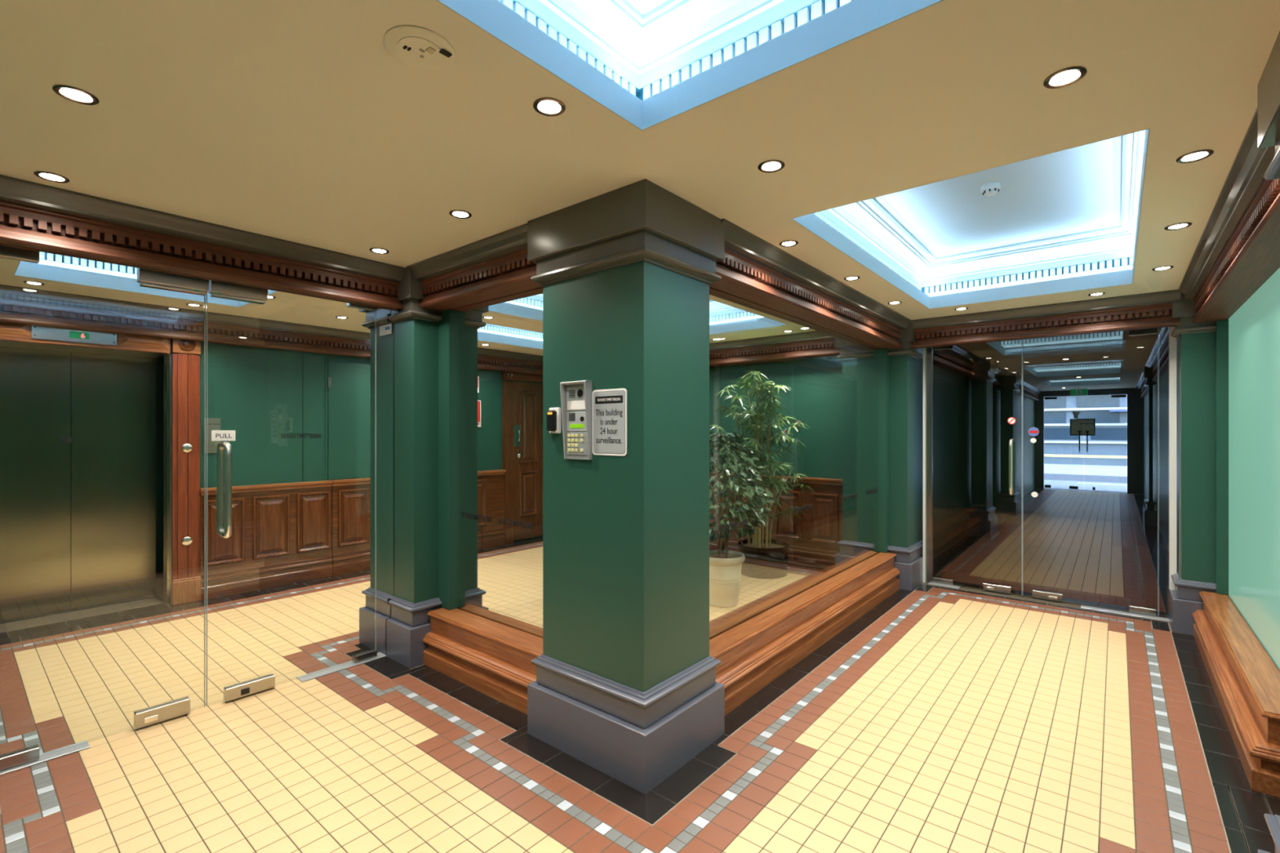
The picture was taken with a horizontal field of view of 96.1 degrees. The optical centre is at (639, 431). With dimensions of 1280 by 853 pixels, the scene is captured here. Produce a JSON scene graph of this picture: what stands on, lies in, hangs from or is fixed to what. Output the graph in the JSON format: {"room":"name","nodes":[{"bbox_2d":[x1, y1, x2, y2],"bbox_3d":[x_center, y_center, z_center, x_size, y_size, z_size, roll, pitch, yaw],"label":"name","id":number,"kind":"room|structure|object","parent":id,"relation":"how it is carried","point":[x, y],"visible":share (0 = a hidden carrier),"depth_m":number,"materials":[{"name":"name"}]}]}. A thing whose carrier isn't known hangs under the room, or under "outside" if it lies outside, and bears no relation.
{"room":"building entrance lobby","nodes":[
{"label":"building entrance lobby","id":0,"kind":"room"},
{"bbox_2d":[155,339,542,600],"bbox_3d":[-3.109,0.222,6.320,0.643,2.461,6.400,0,0,40],"label":"wall","id":1,"kind":"structure","parent":0,"point":[261,394],"depth_m":5.38,"materials":[{"name":"green paint"}]},
{"bbox_2d":[0,321,201,623],"bbox_3d":[-4.508,0.320,4.505,0.606,2.271,1.620,0,0,40],"label":"elevator","id":2,"kind":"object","parent":1,"relation":"in","point":[77,518],"depth_m":4.76,"materials":[{"name":"metal"}]},
{"bbox_2d":[31,324,116,346],"bbox_3d":[-4.271,-0.728,4.354,0.021,0.110,0.460,0,0,40],"label":"indicator","id":3,"kind":"object","parent":2,"relation":"attached to","point":[40,332],"visible":0.99,"depth_m":4.34,"materials":[{"name":"metal"}]},
{"bbox_2d":[182,444,192,452],"bbox_3d":[-3.834,0.142,4.869,0.011,0.072,0.072,0,0,40],"label":"button","id":4,"kind":"object","parent":2,"relation":"attached to","point":[185,447],"visible":1,"depth_m":4.87,"materials":[{"name":"metal"}]},
{"bbox_2d":[182,537,192,545],"bbox_3d":[-3.834,0.932,4.869,0.011,0.072,0.072,0,0,40],"label":"button","id":5,"kind":"object","parent":2,"relation":"attached to","point":[187,540],"visible":1,"depth_m":4.87,"materials":[{"name":"metal"}]},
{"bbox_2d":[203,417,220,453],"bbox_3d":[-3.747,0.040,5.037,0.017,0.305,0.120,0,0,40],"label":"plate","id":6,"kind":"object","parent":1,"relation":"attached to","point":[213,424],"visible":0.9,"depth_m":5.03,"materials":[{"name":"metal"}]},
{"bbox_2d":[0,284,542,374],"bbox_3d":[-2.890,-0.891,5.944,0.220,0.236,5.900,0,0,40],"label":"crown molding","id":7,"kind":"structure","parent":1,"relation":"attached to","point":[22,305],"depth_m":4.82,"materials":[{"name":"grey paint"}]},
{"bbox_2d":[324,358,370,479],"bbox_3d":[-2.610,-0.120,6.400,0.037,1.225,1.680,0,0,40],"label":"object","id":8,"kind":"structure","parent":1,"relation":"in","point":[348,384],"depth_m":5.91,"materials":[{"name":"green paint"}]},
{"bbox_2d":[200,469,506,600],"bbox_3d":[-2.763,0.973,6.173,0.083,0.958,3.185,0,0,40],"label":"wainscot","id":9,"kind":"structure","parent":1,"relation":"attached to","point":[283,534],"depth_m":5.51,"materials":[{"name":"brown wood"}]},
{"bbox_2d":[477,376,479,392],"bbox_3d":[-2.042,-0.578,7.082,0.007,0.200,0.135,0,0,40],"label":"notice","id":10,"kind":"object","parent":1,"relation":"attached to","point":[477,376],"visible":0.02,"depth_m":7.13,"materials":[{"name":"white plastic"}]},
{"bbox_2d":[477,400,480,426],"bbox_3d":[-2.033,-0.218,7.093,0.007,0.330,0.165,0,0,40],"label":"notice","id":11,"kind":"object","parent":1,"relation":"attached to","point":[478,401],"visible":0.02,"depth_m":7.13,"materials":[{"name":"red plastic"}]},
{"bbox_2d":[501,370,542,544],"bbox_3d":[-1.398,0.327,7.817,0.107,2.250,1.110,0,0,40],"label":"door","id":12,"kind":"structure","parent":1,"relation":"in","point":[522,402],"depth_m":7.63,"materials":[{"name":"brown wood"}]},
{"bbox_2d":[0,488,1279,852],"bbox_3d":[3.405,1.492,8.649,7.700,0.080,18.300,0,0,40],"label":"floor","id":13,"kind":"structure","parent":0,"point":[968,718],"depth_m":2.71,"materials":[{"name":"tile"}]},
{"bbox_2d":[0,740,90,775],"bbox_3d":[-2.759,1.449,2.419,0.090,0.006,0.640,0,0,40],"label":"spring","id":14,"kind":"object","parent":13,"relation":"on","point":[74,748],"visible":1,"depth_m":2.58,"materials":[{"name":"silver metal"}]},
{"bbox_2d":[296,652,386,682],"bbox_3d":[-1.827,1.449,3.543,0.090,0.006,0.500,0,0,40],"label":"spring","id":15,"kind":"object","parent":13,"relation":"on","point":[326,671],"visible":1,"depth_m":3.50,"materials":[{"name":"silver metal"}]},
{"bbox_2d":[359,267,488,668],"bbox_3d":[-1.486,0.222,3.953,0.683,2.460,0.570,0,0,40],"label":"square column","id":16,"kind":"structure","parent":13,"relation":"on","point":[407,357],"depth_m":3.71,"materials":[{"name":"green paint"}]},
{"bbox_2d":[379,323,391,336],"bbox_3d":[-1.685,-0.675,3.809,0.160,0.075,0.006,0,0,40],"label":"sticker","id":17,"kind":"object","parent":16,"relation":"attached to","point":[384,330],"visible":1,"depth_m":3.81,"materials":[{"name":"beige paper"}]},
{"bbox_2d":[422,309,542,715],"bbox_3d":[-0.809,0.337,3.326,1.275,2.230,0.306,0,0,40],"label":"window","id":18,"kind":"structure","parent":13,"relation":"on","point":[491,653],"depth_m":3.59,"materials":[{"name":"brown wood"}]},
{"bbox_2d":[527,178,724,795],"bbox_3d":[-0.067,0.222,2.760,0.730,2.460,0.600,0,0,40],"label":"square column","id":19,"kind":"structure","parent":13,"relation":"on","point":[625,686],"depth_m":2.53,"materials":[{"name":"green paint"}]},
{"bbox_2d":[546,407,560,433],"bbox_3d":[-0.406,-0.050,2.696,0.066,0.120,0.036,0,0,40],"label":"card reader","id":20,"kind":"object","parent":19,"relation":"attached to","point":[553,415],"visible":1,"depth_m":2.68,"materials":[{"name":"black plastic"}]},
{"bbox_2d":[560,380,591,459],"bbox_3d":[-0.289,-0.049,2.593,0.163,0.351,0.044,0,0,40],"label":"intercom panel","id":21,"kind":"object","parent":19,"relation":"attached to","point":[575,396],"visible":1,"depth_m":2.60,"materials":[{"name":"silver metal"}]},
{"bbox_2d":[560,383,566,458],"bbox_3d":[-0.349,-0.048,2.642,0.009,0.350,0.044,0,0,40],"label":"hood","id":22,"kind":"object","parent":21,"relation":"attached to","point":[562,386],"depth_m":2.64,"materials":[{"name":"silver metal"}]},
{"bbox_2d":[560,380,591,384],"bbox_3d":[-0.289,-0.218,2.593,0.163,0.011,0.044,0,0,40],"label":"hood","id":23,"kind":"object","parent":21,"relation":"attached to","point":[580,382],"depth_m":2.56,"materials":[{"name":"silver metal"}]},
{"bbox_2d":[583,380,591,459],"bbox_3d":[-0.230,-0.048,2.544,0.009,0.350,0.044,0,0,40],"label":"hood","id":24,"kind":"object","parent":21,"relation":"attached to","point":[587,384],"depth_m":2.54,"materials":[{"name":"silver metal"}]},
{"bbox_2d":[591,388,626,456],"bbox_3d":[-0.134,-0.038,2.488,0.202,0.287,0.006,0,0,40],"label":"sign","id":25,"kind":"object","parent":19,"relation":"attached to","point":[609,406],"visible":1,"depth_m":2.48,"materials":[{"name":"white plastic"}]},
{"bbox_2d":[709,431,776,607],"bbox_3d":[0.696,0.727,4.871,0.863,1.449,0.869,0,0,5],"label":"potted ficus","id":26,"kind":"object","parent":13,"relation":"on","point":[725,565],"visible":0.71,"depth_m":4.72,"materials":[{"name":"green plant"}]},
{"bbox_2d":[709,369,815,578],"bbox_3d":[1.183,0.420,5.867,1.092,2.064,1.020,0,0,40],"label":"plant","id":27,"kind":"object","parent":13,"relation":"on","point":[765,558],"visible":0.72,"depth_m":5.74,"materials":[{"name":"green plant"}]},
{"bbox_2d":[709,348,900,715],"bbox_3d":[1.262,0.337,4.139,0.274,2.230,3.380,0,0,40],"label":"wooden ledge","id":28,"kind":"object","parent":13,"relation":"on","point":[755,646],"depth_m":3.92,"materials":[{"name":"brown wood"}]},
{"bbox_2d":[835,322,923,591],"bbox_3d":[2.392,0.222,5.684,0.705,2.460,0.600,0,0,40],"label":"square column","id":29,"kind":"structure","parent":13,"relation":"on","point":[905,541],"depth_m":5.52,"materials":[{"name":"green paint"}]},
{"bbox_2d":[923,346,933,582],"bbox_3d":[2.766,0.302,5.526,0.072,2.300,0.075,0,0,40],"label":"door frame","id":30,"kind":"structure","parent":29,"relation":"attached to","point":[927,352],"depth_m":5.51,"materials":[{"name":"white paint"}]},
{"bbox_2d":[928,582,959,588],"bbox_3d":[2.856,1.449,5.402,0.260,0.006,0.080,0,0,40],"label":"plate","id":31,"kind":"object","parent":13,"relation":"on","point":[930,583],"visible":1,"depth_m":5.38,"materials":[{"name":"silver metal"}]},
{"bbox_2d":[966,356,997,537],"bbox_3d":[4.829,0.222,8.118,0.288,2.460,0.600,0,0,40],"label":"square column","id":32,"kind":"structure","parent":13,"relation":"on","point":[981,522],"depth_m":7.93,"materials":[{"name":"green paint"}]},
{"bbox_2d":[996,372,1020,516],"bbox_3d":[6.488,0.222,10.120,0.288,2.460,0.600,0,0,40],"label":"square column","id":33,"kind":"structure","parent":13,"relation":"on","point":[1007,504],"depth_m":9.93,"materials":[{"name":"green paint"}]},
{"bbox_2d":[1080,604,1169,622],"bbox_3d":[3.865,1.449,4.566,0.580,0.006,0.080,0,0,40],"label":"plate","id":34,"kind":"object","parent":13,"relation":"on","point":[1082,606],"visible":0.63,"depth_m":4.56,"materials":[{"name":"silver metal"}]},
{"bbox_2d":[1143,365,1157,526],"bbox_3d":[8.022,0.222,9.043,0.148,2.460,0.600,0,0,40],"label":"square column","id":35,"kind":"structure","parent":13,"relation":"on","point":[1150,512],"depth_m":8.85,"materials":[{"name":"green paint"}]},
{"bbox_2d":[1167,293,1216,635],"bbox_3d":[4.172,0.222,4.250,0.380,2.460,0.535,0,0,40],"label":"square column","id":36,"kind":"structure","parent":13,"relation":"on","point":[1195,574],"depth_m":4.13,"materials":[{"name":"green paint"}]},
{"bbox_2d":[1168,326,1176,618],"bbox_3d":[4.071,0.302,4.435,0.095,2.300,0.060,0,0,40],"label":"door frame","id":37,"kind":"structure","parent":36,"relation":"attached to","point":[1171,340],"depth_m":4.40,"materials":[{"name":"white paint"}]},
{"bbox_2d":[1257,31,1279,852],"bbox_3d":[1.752,0.222,1.326,0.374,2.460,0.595,0,0,40],"label":"square column","id":38,"kind":"structure","parent":13,"relation":"on","point":[1268,85],"depth_m":1.57,"materials":[{"name":"green paint"}]},
{"bbox_2d":[0,0,1279,391],"bbox_3d":[3.405,-1.019,8.649,7.700,0.020,18.300,0,0,40],"label":"ceiling","id":39,"kind":"structure","parent":0,"point":[295,121],"depth_m":1.88,"materials":[{"name":"beige paint"}]},
{"bbox_2d":[23,280,44,285],"bbox_3d":[-4.120,-1.008,3.911,0.100,0.011,0.100,0,0,40],"label":"recessed light","id":40,"kind":"object","parent":39,"relation":"in","point":[31,282],"visible":1,"depth_m":3.90,"materials":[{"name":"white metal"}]},
{"bbox_2d":[33,170,69,182],"bbox_3d":[-2.330,-1.008,2.279,0.100,0.011,0.100,0,0,40],"label":"recessed light","id":41,"kind":"object","parent":39,"relation":"in","point":[46,175],"visible":1,"depth_m":2.27,"materials":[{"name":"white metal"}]},
{"bbox_2d":[52,84,98,105],"bbox_3d":[-1.689,-1.008,1.723,0.100,0.011,0.100,0,0,40],"label":"recessed light","id":42,"kind":"object","parent":39,"relation":"in","point":[73,94],"visible":1,"depth_m":1.72,"materials":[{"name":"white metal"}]},
{"bbox_2d":[13,251,276,306],"bbox_3d":[-3.153,-1.228,3.785,1.490,0.437,1.440,0,0,40],"label":"cove","id":43,"kind":"object","parent":39,"relation":"attached to","point":[52,267],"visible":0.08,"depth_m":4.04,"materials":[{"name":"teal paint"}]},
{"bbox_2d":[186,303,201,306],"bbox_3d":[-3.559,-1.008,4.588,0.100,0.011,0.100,0,0,40],"label":"recessed light","id":44,"kind":"object","parent":39,"relation":"in","point":[189,304],"visible":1,"depth_m":4.58,"materials":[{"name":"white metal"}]},
{"bbox_2d":[0,174,405,311],"bbox_3d":[-2.156,-0.891,2.841,0.190,0.236,2.060,0,0,40],"label":"crown molding","id":45,"kind":"structure","parent":39,"relation":"attached to","point":[34,216],"depth_m":2.75,"materials":[{"name":"grey paint"}]},
{"bbox_2d":[267,295,275,298],"bbox_3d":[-2.788,-1.008,4.309,0.100,0.011,0.100,0,0,40],"label":"recessed light","id":46,"kind":"object","parent":39,"relation":"in","point":[268,296],"visible":0.56,"depth_m":4.31,"materials":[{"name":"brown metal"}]},
{"bbox_2d":[335,315,348,319],"bbox_3d":[-2.638,-1.008,5.090,0.100,0.011,0.100,0,0,40],"label":"recessed light","id":47,"kind":"object","parent":39,"relation":"in","point":[337,317],"visible":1,"depth_m":5.08,"materials":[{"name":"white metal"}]},
{"bbox_2d":[369,247,389,253],"bbox_3d":[-1.455,-1.008,3.212,0.100,0.011,0.100,0,0,40],"label":"recessed light","id":48,"kind":"object","parent":39,"relation":"in","point":[375,250],"visible":1,"depth_m":3.20,"materials":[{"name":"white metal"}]},
{"bbox_2d":[383,24,455,71],"bbox_3d":[-0.579,-1.003,1.515,0.176,0.012,0.176,0,0,40],"label":"ceiling plate","id":49,"kind":"object","parent":39,"relation":"in","point":[420,47],"visible":1,"depth_m":1.50,"materials":[{"name":"beige paint"}]},
{"bbox_2d":[448,209,471,218],"bbox_3d":[-0.833,-1.008,2.670,0.100,0.011,0.100,0,0,40],"label":"recessed light","id":50,"kind":"object","parent":39,"relation":"in","point":[460,214],"visible":1,"depth_m":2.66,"materials":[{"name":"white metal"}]},
{"bbox_2d":[406,222,542,311],"bbox_3d":[-0.861,-0.891,3.268,1.200,0.236,0.340,0,0,40],"label":"crown molding","id":51,"kind":"structure","parent":39,"relation":"attached to","point":[496,268],"depth_m":3.20,"materials":[{"name":"grey paint"}]},
{"bbox_2d":[482,315,493,319],"bbox_3d":[-1.343,-1.008,5.090,0.100,0.011,0.100,0,0,40],"label":"recessed light","id":52,"kind":"object","parent":39,"relation":"in","point":[483,317],"visible":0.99,"depth_m":5.07,"materials":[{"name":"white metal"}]},
{"bbox_2d":[477,323,542,349],"bbox_3d":[-1.266,-1.228,6.305,1.100,0.437,2.330,0,0,40],"label":"cove","id":53,"kind":"object","parent":39,"relation":"attached to","point":[490,332],"visible":0.16,"depth_m":6.76,"materials":[{"name":"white paint"}]},
{"bbox_2d":[533,97,565,116],"bbox_3d":[-0.282,-1.008,1.787,0.100,0.011,0.100,0,0,40],"label":"recessed light","id":54,"kind":"object","parent":39,"relation":"in","point":[548,106],"visible":1,"depth_m":1.78,"materials":[{"name":"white metal"}]},
{"bbox_2d":[488,293,787,334],"bbox_3d":[0.012,-1.228,5.065,1.850,0.437,2.550,0,0,40],"label":"cove","id":55,"kind":"object","parent":39,"relation":"attached to","point":[723,317],"visible":0.06,"depth_m":5.68,"materials":[{"name":"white paint"}]},
{"bbox_2d":[435,0,943,130],"bbox_3d":[0.106,-1.228,1.022,1.505,0.437,1.465,0,0,40],"label":"cove","id":56,"kind":"object","parent":39,"relation":"attached to","point":[650,63],"visible":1,"depth_m":1.76,"materials":[{"name":"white paint"}]},
{"bbox_2d":[757,160,784,173],"bbox_3d":[0.499,-1.008,2.187,0.100,0.011,0.100,0,0,40],"label":"recessed light","id":57,"kind":"object","parent":39,"relation":"in","point":[769,166],"visible":1,"depth_m":2.18,"materials":[{"name":"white metal"}]},
{"bbox_2d":[778,240,798,247],"bbox_3d":[0.798,-1.008,3.086,0.100,0.011,0.100,0,0,40],"label":"recessed light","id":58,"kind":"object","parent":39,"relation":"in","point":[787,243],"visible":1,"depth_m":3.08,"materials":[{"name":"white metal"}]},
{"bbox_2d":[709,217,911,349],"bbox_3d":[1.316,-0.891,4.100,0.340,0.236,3.290,0,0,40],"label":"crown molding","id":59,"kind":"structure","parent":39,"relation":"attached to","point":[755,273],"depth_m":3.59,"materials":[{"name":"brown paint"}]},
{"bbox_2d":[844,275,860,280],"bbox_3d":[1.395,-1.008,3.785,0.100,0.011,0.100,0,0,40],"label":"recessed light","id":60,"kind":"object","parent":39,"relation":"in","point":[850,277],"visible":1,"depth_m":3.77,"materials":[{"name":"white metal"}]},
{"bbox_2d":[888,301,902,304],"bbox_3d":[1.997,-1.008,4.510,0.100,0.011,0.100,0,0,40],"label":"recessed light","id":61,"kind":"object","parent":39,"relation":"in","point":[891,302],"visible":1,"depth_m":4.50,"materials":[{"name":"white metal"}]},
{"bbox_2d":[954,306,968,310],"bbox_3d":[2.643,-1.008,4.731,0.100,0.011,0.100,0,0,40],"label":"recessed light","id":62,"kind":"object","parent":39,"relation":"in","point":[962,308],"visible":1,"depth_m":4.72,"materials":[{"name":"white metal"}]},
{"bbox_2d":[791,128,1150,308],"bbox_3d":[2.043,-1.228,3.330,1.468,0.437,2.810,0,0,40],"label":"cove","id":63,"kind":"object","parent":39,"relation":"attached to","point":[1068,220],"visible":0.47,"depth_m":3.85,"materials":[{"name":"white paint"}]},
{"bbox_2d":[981,182,1000,196],"bbox_3d":[2.022,-1.389,3.314,0.100,0.051,0.100,0,0,40],"label":"smoke detector","id":64,"kind":"object","parent":63,"relation":"attached to","point":[992,188],"visible":1,"depth_m":3.29,"materials":[{"name":"white plastic"}]},
{"bbox_2d":[910,289,1181,348],"bbox_3d":[3.203,-0.891,4.739,1.820,0.236,0.200,0,0,40],"label":"crown molding","id":65,"kind":"structure","parent":39,"relation":"attached to","point":[1149,310],"depth_m":4.62,"materials":[{"name":"grey paint"}]},
{"bbox_2d":[986,330,1124,355],"bbox_3d":[4.608,-1.228,6.418,1.400,0.437,2.400,0,0,40],"label":"cove","id":66,"kind":"object","parent":39,"relation":"attached to","point":[1114,339],"visible":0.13,"depth_m":7.27,"materials":[{"name":"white paint"}]},
{"bbox_2d":[1043,66,1086,88],"bbox_3d":[1.210,-1.008,1.639,0.100,0.011,0.100,0,0,40],"label":"recessed light","id":67,"kind":"object","parent":39,"relation":"in","point":[1063,77],"visible":1,"depth_m":1.63,"materials":[{"name":"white metal"}]},
{"bbox_2d":[1023,362,1121,377],"bbox_3d":[7.224,-1.228,9.575,1.400,0.437,2.200,0,0,40],"label":"cove","id":68,"kind":"object","parent":39,"relation":"attached to","point":[1113,367],"visible":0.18,"depth_m":10.34,"materials":[{"name":"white paint"}]},
{"bbox_2d":[1070,385,1088,395],"bbox_3d":[9.699,-0.896,12.710,0.310,0.226,0.053,0,0,40],"label":"exit sign","id":69,"kind":"object","parent":39,"relation":"hanging from","point":[1073,392],"visible":1,"depth_m":12.69,"materials":[{"name":"green plastic"}]},
{"bbox_2d":[1041,377,1120,386],"bbox_3d":[9.138,-1.228,11.885,1.400,0.437,2.200,0,0,40],"label":"cove","id":70,"kind":"object","parent":39,"relation":"attached to","point":[1113,380],"visible":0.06,"depth_m":12.64,"materials":[{"name":"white paint"}]},
{"bbox_2d":[1088,292,1105,296],"bbox_3d":[3.355,-1.008,4.225,0.100,0.011,0.100,0,0,40],"label":"recessed light","id":71,"kind":"object","parent":39,"relation":"in","point":[1096,293],"visible":1,"depth_m":4.21,"materials":[{"name":"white metal"}]},
{"bbox_2d":[1151,265,1173,271],"bbox_3d":[3.229,-1.008,3.553,0.100,0.011,0.100,0,0,40],"label":"recessed light","id":72,"kind":"object","parent":39,"relation":"in","point":[1167,267],"visible":1,"depth_m":3.54,"materials":[{"name":"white metal"}]},
{"bbox_2d":[1164,222,1191,230],"bbox_3d":[2.644,-1.008,2.826,0.100,0.011,0.100,0,0,40],"label":"recessed light","id":73,"kind":"object","parent":39,"relation":"in","point":[1184,224],"visible":1,"depth_m":2.82,"materials":[{"name":"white metal"}]},
{"bbox_2d":[1176,149,1213,163],"bbox_3d":[2.033,-1.008,2.108,0.100,0.011,0.100,0,0,40],"label":"recessed light","id":74,"kind":"object","parent":39,"relation":"in","point":[1197,155],"visible":1,"depth_m":2.10,"materials":[{"name":"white metal"}]},
{"bbox_2d":[1177,106,1279,323],"bbox_3d":[2.977,-0.891,2.782,0.360,0.236,3.320,0,0,40],"label":"crown molding","id":75,"kind":"structure","parent":39,"relation":"attached to","point":[1237,251],"depth_m":2.61,"materials":[{"name":"grey paint"}]},
{"bbox_3d":[-2.287,-0.929,2.943,0.138,0.159,2.050,0,0,40],"label":"board","id":76,"kind":"object","parent":39,"relation":"attached to","visible":0},
{"bbox_2d":[0,244,205,771],"bbox_3d":[-2.585,0.298,2.627,0.047,2.292,0.982,0,0,40],"label":"door","id":77,"kind":"structure","parent":76,"relation":"attached to","point":[157,713],"depth_m":2.81,"materials":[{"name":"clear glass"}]},
{"bbox_2d":[137,267,208,295],"bbox_3d":[-2.329,-0.768,2.874,0.058,0.129,0.274,0,0,40],"label":"lock","id":78,"kind":"object","parent":76,"relation":"attached to","point":[145,277],"visible":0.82,"depth_m":2.85,"materials":[{"name":"metal"}]},
{"bbox_2d":[206,293,377,706],"bbox_3d":[-1.984,0.298,3.354,0.168,2.292,0.893,0,0,40],"label":"door","id":79,"kind":"structure","parent":76,"relation":"attached to","point":[240,690],"depth_m":3.10,"materials":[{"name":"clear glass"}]},
{"bbox_2d":[208,280,267,304],"bbox_3d":[-2.153,-0.768,3.086,0.058,0.129,0.256,0,0,40],"label":"lock","id":80,"kind":"object","parent":79,"relation":"attached to","point":[217,289],"visible":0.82,"depth_m":3.06,"materials":[{"name":"metal"}]},
{"bbox_3d":[3.417,-0.929,4.880,1.970,0.159,0.288,0,0,40],"label":"board","id":81,"kind":"object","parent":39,"relation":"attached to","visible":0},
{"bbox_2d":[932,345,1016,594],"bbox_3d":[3.081,0.299,5.281,0.720,2.294,0.164,0,0,40],"label":"door","id":82,"kind":"structure","parent":81,"relation":"attached to","point":[986,586],"depth_m":5.14,"materials":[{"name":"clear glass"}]},
{"bbox_2d":[1027,328,1158,616],"bbox_3d":[3.700,0.298,4.766,0.887,2.292,0.047,0,0,40],"label":"door","id":83,"kind":"structure","parent":81,"relation":"attached to","point":[1033,431],"depth_m":4.55,"materials":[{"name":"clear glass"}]},
{"bbox_2d":[709,550,745,607],"bbox_3d":[0.699,1.245,4.852,0.368,0.414,0.368,0,0,40],"label":"pot","id":84,"kind":"object","parent":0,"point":[725,567],"depth_m":4.73,"materials":[{"name":"beige ceramic"}]},
{"bbox_2d":[709,356,842,479],"bbox_3d":[0.646,0.222,7.241,3.970,2.461,0.190,0,0,40],"label":"wall","id":85,"kind":"structure","parent":0,"point":[815,398],"depth_m":6.21,"materials":[{"name":"green paint"}]},
{"bbox_2d":[709,330,839,367],"bbox_3d":[0.546,-0.891,7.018,3.900,0.236,0.340,0,0,40],"label":"crown molding","id":86,"kind":"structure","parent":85,"relation":"attached to","point":[809,344],"depth_m":6.17,"materials":[{"name":"grey paint"}]},
{"bbox_2d":[709,471,842,571],"bbox_3d":[0.590,0.973,7.122,3.915,0.958,0.083,0,0,40],"label":"wainscot","id":87,"kind":"structure","parent":85,"relation":"attached to","point":[812,540],"depth_m":6.12,"materials":[{"name":"brown wood"}]},
{"bbox_2d":[921,359,1034,558],"bbox_3d":[5.481,0.222,10.967,2.340,2.461,11.480,0,0,40],"label":"wall","id":88,"kind":"structure","parent":0,"point":[952,389],"depth_m":7.49,"materials":[{"name":"green paint"}]},
{"bbox_2d":[933,345,1043,400],"bbox_3d":[6.411,-0.891,10.216,0.300,0.236,11.450,0,0,40],"label":"crown molding","id":89,"kind":"structure","parent":88,"relation":"attached to","point":[958,359],"depth_m":7.49,"materials":[{"name":"grey paint"}]},
{"bbox_2d":[1034,387,1143,493],"bbox_3d":[11.025,0.222,13.926,2.700,2.461,0.150,0,0,40],"label":"wall","id":90,"kind":"structure","parent":0,"point":[1135,402],"depth_m":13.47,"materials":[{"name":"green paint"}]},
{"bbox_2d":[1044,394,1126,492],"bbox_3d":[10.801,0.287,13.993,1.590,2.290,0.081,0,0,40],"label":"door","id":91,"kind":"structure","parent":90,"relation":"in","point":[1072,487],"depth_m":14.02,"materials":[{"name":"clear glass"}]},
{"bbox_2d":[1072,411,1079,418],"bbox_3d":[10.701,-0.396,14.115,0.140,0.165,0.004,0,0,40],"label":"notice","id":92,"kind":"object","parent":91,"relation":"attached to","point":[1075,413],"visible":1,"depth_m":14.11,"materials":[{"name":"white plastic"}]},
{"bbox_2d":[1070,418,1095,435],"bbox_3d":[10.807,-0.098,14.047,0.490,0.410,0.030,0,0,40],"label":"notice board","id":93,"kind":"object","parent":91,"relation":"attached to","point":[1083,425],"visible":1,"depth_m":14.04,"materials":[{"name":"black plastic"}]},
{"bbox_2d":[1143,368,1168,549],"bbox_3d":[8.106,0.222,8.860,0.210,2.461,11.575,0,0,40],"label":"wall","id":94,"kind":"structure","parent":0,"point":[1163,380],"depth_m":8.23,"materials":[{"name":"green paint"}]},
{"bbox_2d":[1135,327,1168,397],"bbox_3d":[8.005,-0.891,8.895,0.300,0.236,11.450,0,0,40],"label":"crown molding","id":95,"kind":"structure","parent":94,"relation":"attached to","point":[1152,362],"depth_m":7.27,"materials":[{"name":"grey paint"}]},
{"bbox_3d":[6.931,0.222,6.997,0.360,2.461,15.944,0,0,40],"label":"wall","id":96,"kind":"structure","parent":0,"visible":0},
{"bbox_2d":[1191,267,1279,797],"bbox_3d":[3.337,0.337,3.160,0.277,2.230,2.399,0,0,40],"label":"window","id":97,"kind":"structure","parent":96,"relation":"in","point":[1237,630],"depth_m":3.16,"materials":[{"name":"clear glass"}]},
{"label":"outside","id":98,"kind":"structure","parent":0,"visible":0},
{"bbox_2d":[1044,480,1127,492],"bbox_3d":[11.365,1.522,15.982,16.000,0.100,3.450,0,0,40],"label":"pavement","id":99,"kind":"structure","parent":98,"point":[1059,484],"depth_m":15.41,"materials":[{"name":"grey concrete"}]},
{"bbox_2d":[1077,482,1127,485],"bbox_3d":[15.250,1.464,13.931,7.400,0.015,0.150,0,0,40],"label":"kerb line","id":100,"kind":"object","parent":99,"relation":"on","point":[1077,482],"visible":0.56,"depth_m":15.97,"materials":[{"name":"white concrete"}]},
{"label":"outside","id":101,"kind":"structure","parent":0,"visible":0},
{"bbox_2d":[1044,473,1127,483],"bbox_3d":[16.135,1.712,21.737,28.000,0.080,11.500,0,0,40],"label":"road","id":102,"kind":"structure","parent":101,"point":[1118,479],"depth_m":20.57,"materials":[{"name":"asphalt"}]},
{"bbox_2d":[1044,394,1127,455],"bbox_3d":[19.932,-2.938,26.318,28.000,9.220,1.600,0,0,40],"label":"building","id":103,"kind":"structure","parent":102,"relation":"on","point":[1110,414],"depth_m":26.00,"materials":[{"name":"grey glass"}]},
{"bbox_2d":[1044,453,1127,476],"bbox_3d":[17.411,1.302,23.277,24.000,0.740,2.500,0,0,40],"label":"platform","id":104,"kind":"object","parent":102,"relation":"on","point":[1080,464],"visible":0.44,"depth_m":22.29,"materials":[{"name":"white concrete"}]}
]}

